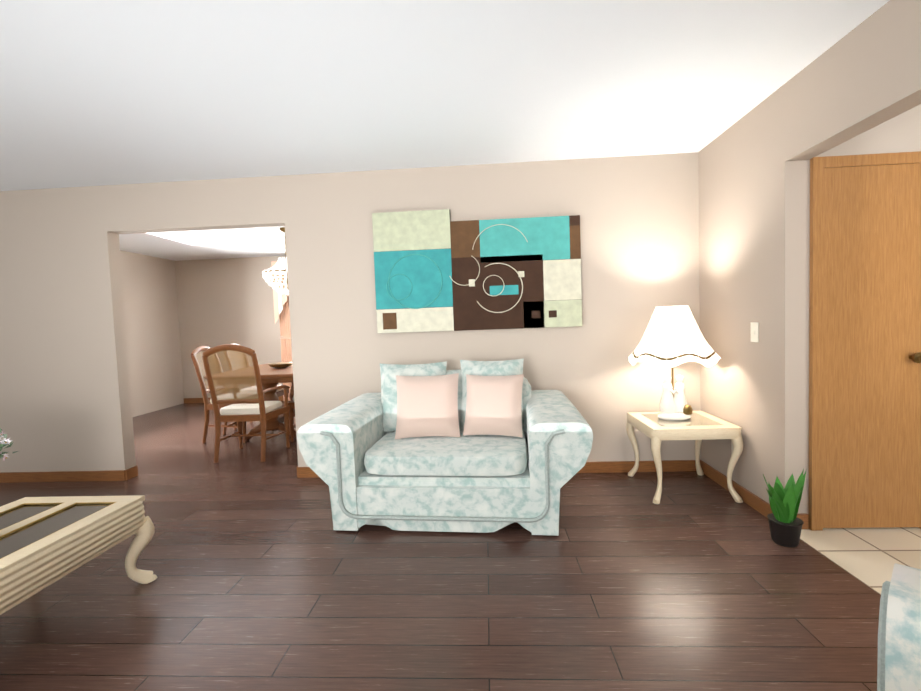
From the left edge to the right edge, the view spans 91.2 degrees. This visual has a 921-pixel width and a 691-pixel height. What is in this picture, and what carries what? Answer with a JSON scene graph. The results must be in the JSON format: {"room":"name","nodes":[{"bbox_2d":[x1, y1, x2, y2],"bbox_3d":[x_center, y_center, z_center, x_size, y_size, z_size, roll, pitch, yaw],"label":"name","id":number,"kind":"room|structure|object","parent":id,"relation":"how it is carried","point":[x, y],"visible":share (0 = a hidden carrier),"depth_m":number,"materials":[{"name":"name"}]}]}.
{"room":"living room","nodes":[
{"label":"living room","id":0,"kind":"room"},
{"bbox_2d":[120,250,183,416],"bbox_3d":[-4.978,-0.119,5.851,0.120,2.440,3.760,-2,3,3],"label":"wall","id":1,"kind":"structure","parent":0,"point":[152,330],"depth_m":7.08,"materials":[{"name":"beige paint"}]},
{"bbox_2d":[175,256,285,397],"bbox_3d":[-2.640,-0.297,7.659,4.590,2.440,0.120,-2,3,3],"label":"wall","id":2,"kind":"structure","parent":0,"point":[225,301],"depth_m":7.65,"materials":[{"name":"beige paint"}]},
{"bbox_2d":[184,396,283,402],"bbox_3d":[-2.602,0.882,7.653,4.590,0.085,0.014,-2,3,3],"label":"baseboard","id":3,"kind":"structure","parent":2,"relation":"attached to","point":[186,400],"depth_m":7.76,"materials":[{"name":"brown wood"}]},
{"bbox_2d":[271,261,289,324],"bbox_3d":[-2.010,-0.898,7.368,2.100,1.024,0.266,-2,3,3],"label":"drape","id":4,"kind":"object","parent":2,"relation":"attached to","point":[281,302],"depth_m":7.36,"materials":[{"name":"white fabric"}]},
{"bbox_2d":[280,324,291,400],"bbox_3d":[-2.754,-0.199,7.471,0.522,2.248,0.084,-2,3,3],"label":"drape","id":5,"kind":"object","parent":2,"relation":"attached to","point":[285,331],"depth_m":7.51,"materials":[{"name":"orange fabric"}]},
{"bbox_2d":[0,152,700,471],"bbox_3d":[-2.590,-0.097,3.775,9.120,2.440,0.120,-2,3,3],"label":"wall","id":6,"kind":"structure","parent":0,"point":[65,398],"depth_m":3.60,"materials":[{"name":"beige paint"}]},
{"bbox_2d":[0,469,128,482],"bbox_3d":[-4.954,1.162,3.906,4.304,0.085,0.014,-2,3,3],"label":"baseboard","id":7,"kind":"structure","parent":6,"relation":"attached to","point":[107,475],"depth_m":3.81,"materials":[{"name":"brown wood"}]},
{"bbox_2d":[372,209,581,332],"bbox_3d":[0.125,-0.591,3.507,1.600,0.940,0.050,-2,3,3],"label":"picture","id":8,"kind":"object","parent":6,"relation":"attached to","point":[436,270],"visible":1,"depth_m":3.49,"materials":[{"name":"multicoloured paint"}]},
{"bbox_2d":[297,460,695,477],"bbox_3d":[0.266,0.989,3.609,3.234,0.085,0.014,-2,3,3],"label":"baseboard","id":9,"kind":"structure","parent":6,"relation":"attached to","point":[667,465],"depth_m":3.54,"materials":[{"name":"brown wood"}]},
{"bbox_2d":[0,401,880,690],"bbox_3d":[-2.736,1.303,1.442,9.000,0.100,13.300,-2,3,3],"label":"floor","id":10,"kind":"structure","parent":0,"point":[268,577],"depth_m":2.01,"materials":[{"name":"brown wood"}]},
{"bbox_2d":[0,495,156,614],"bbox_3d":[-1.895,1.004,1.610,0.692,0.441,1.352,-2,3,3],"label":"coffee table","id":11,"kind":"object","parent":10,"relation":"on","point":[45,542],"visible":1,"depth_m":1.93,"materials":[{"name":"beige paint"}]},
{"bbox_2d":[0,428,17,460],"bbox_3d":[-1.869,0.549,1.617,0.576,0.462,0.568,-2,3,3],"label":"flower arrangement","id":12,"kind":"object","parent":11,"relation":"on","point":[4,442],"visible":1,"depth_m":1.79,"materials":[{"name":"white plant"}]},
{"bbox_2d":[191,346,246,442],"bbox_3d":[-2.624,0.526,5.114,0.603,1.067,0.500,-2,3,3],"label":"dining chair","id":13,"kind":"object","parent":10,"relation":"on","point":[196,356],"visible":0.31,"depth_m":4.93,"materials":[{"name":"brown wood"}]},
{"bbox_2d":[202,344,289,462],"bbox_3d":[-2.064,0.525,4.370,0.608,1.107,0.603,-2,3,3],"label":"dining chair","id":14,"kind":"object","parent":10,"relation":"on","point":[232,372],"visible":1,"depth_m":4.17,"materials":[{"name":"brown wood"}]},
{"bbox_2d":[204,362,296,440],"bbox_3d":[-2.068,0.613,5.309,1.068,0.826,1.558,-2,3,3],"label":"dining table","id":15,"kind":"object","parent":10,"relation":"on","point":[273,374],"visible":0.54,"depth_m":4.90,"materials":[{"name":"brown wood"}]},
{"bbox_2d":[231,343,288,429],"bbox_3d":[-2.590,0.493,5.733,0.603,1.067,0.500,-2,3,3],"label":"dining chair","id":16,"kind":"object","parent":10,"relation":"on","point":[279,392],"visible":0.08,"depth_m":5.75,"materials":[{"name":"brown wood"}]},
{"bbox_2d":[288,396,295,441],"bbox_3d":[-1.554,0.491,5.053,0.603,1.067,0.500,-2,3,3],"label":"dining chair","id":17,"kind":"object","parent":10,"relation":"on","point":[291,415],"visible":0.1,"depth_m":4.85,"materials":[{"name":"brown wood"}]},
{"bbox_2d":[297,358,592,535],"bbox_3d":[-0.064,0.596,3.035,1.720,0.953,0.952,-2,3,7],"label":"loveseat","id":18,"kind":"object","parent":10,"relation":"on","point":[481,446],"visible":1,"depth_m":2.67,"materials":[{"name":"fabric"}]},
{"bbox_2d":[626,411,743,503],"bbox_3d":[1.543,0.761,3.172,0.576,0.493,0.577,-2,3,3],"label":"side table","id":19,"kind":"object","parent":10,"relation":"on","point":[698,427],"visible":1,"depth_m":2.94,"materials":[{"name":"beige paint"}]},
{"bbox_2d":[628,305,720,420],"bbox_3d":[1.492,0.119,3.172,0.558,0.790,0.598,-2,3,3],"label":"table lamp","id":20,"kind":"object","parent":19,"relation":"on","point":[672,337],"visible":1,"depth_m":3.04,"materials":[{"name":"white ceramic"}]},
{"bbox_2d":[763,468,805,546],"bbox_3d":[1.719,0.845,2.378,0.203,0.394,0.202,-2,3,3],"label":"potted plant","id":21,"kind":"object","parent":10,"relation":"on","point":[785,524],"visible":1,"depth_m":2.34,"materials":[{"name":"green plant"}]},
{"bbox_2d":[877,563,920,690],"bbox_3d":[0.924,0.722,0.373,1.180,0.907,0.922,-5,4,-43],"label":"armchair","id":22,"kind":"object","parent":10,"relation":"on","point":[899,650],"visible":1,"depth_m":0.91,"materials":[{"name":"fabric"}]},
{"bbox_2d":[0,0,889,260],"bbox_3d":[0.615,-2.725,1.039,16.000,2.860,13.300,-2,3,3],"label":"ceiling","id":23,"kind":"structure","parent":0,"point":[104,92],"depth_m":2.27,"materials":[{"name":"white paint"}]},
{"bbox_2d":[262,227,288,294],"bbox_3d":[-2.121,-1.020,5.494,0.570,0.804,0.567,-2,3,3],"label":"chandelier","id":24,"kind":"object","parent":23,"relation":"hanging from","point":[279,267],"visible":0.5,"depth_m":5.39,"materials":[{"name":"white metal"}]},
{"bbox_2d":[698,0,920,513],"bbox_3d":[1.650,0.001,-1.027,0.120,2.440,9.000,-2,3,3],"label":"wall","id":25,"kind":"structure","parent":0,"point":[863,77],"depth_m":2.55,"materials":[{"name":"beige paint"}]},
{"bbox_2d":[700,460,772,517],"bbox_3d":[1.844,0.963,3.009,0.014,0.085,0.974,-2,3,3],"label":"baseboard","id":26,"kind":"structure","parent":25,"relation":"attached to","point":[756,503],"depth_m":2.94,"materials":[{"name":"brown wood"}]},
{"bbox_2d":[751,322,758,341],"bbox_3d":[1.796,-0.081,2.756,0.011,0.120,0.075,-2,3,3],"label":"switch plate","id":27,"kind":"object","parent":25,"relation":"attached to","point":[754,331],"visible":1,"depth_m":2.75,"materials":[{"name":"beige plastic"}]},
{"bbox_2d":[800,527,920,594],"bbox_3d":[3.497,1.052,1.937,3.400,0.100,11.000,-2,3,3],"label":"floor","id":28,"kind":"structure","parent":0,"point":[870,557],"depth_m":2.29,"materials":[{"name":"beige tile"}]},
{"bbox_2d":[807,104,920,513],"bbox_3d":[2.394,-0.337,4.936,0.710,2.440,4.990,-2,3,3],"label":"wall","id":29,"kind":"structure","parent":0,"point":[900,133],"depth_m":2.40,"materials":[{"name":"beige paint"}]},
{"bbox_2d":[809,151,920,530],"bbox_3d":[2.232,0.004,2.413,0.640,2.033,0.086,-2,3,3],"label":"closet door","id":30,"kind":"structure","parent":29,"relation":"in","point":[865,355],"depth_m":2.44,"materials":[{"name":"brown wood"}]}
]}

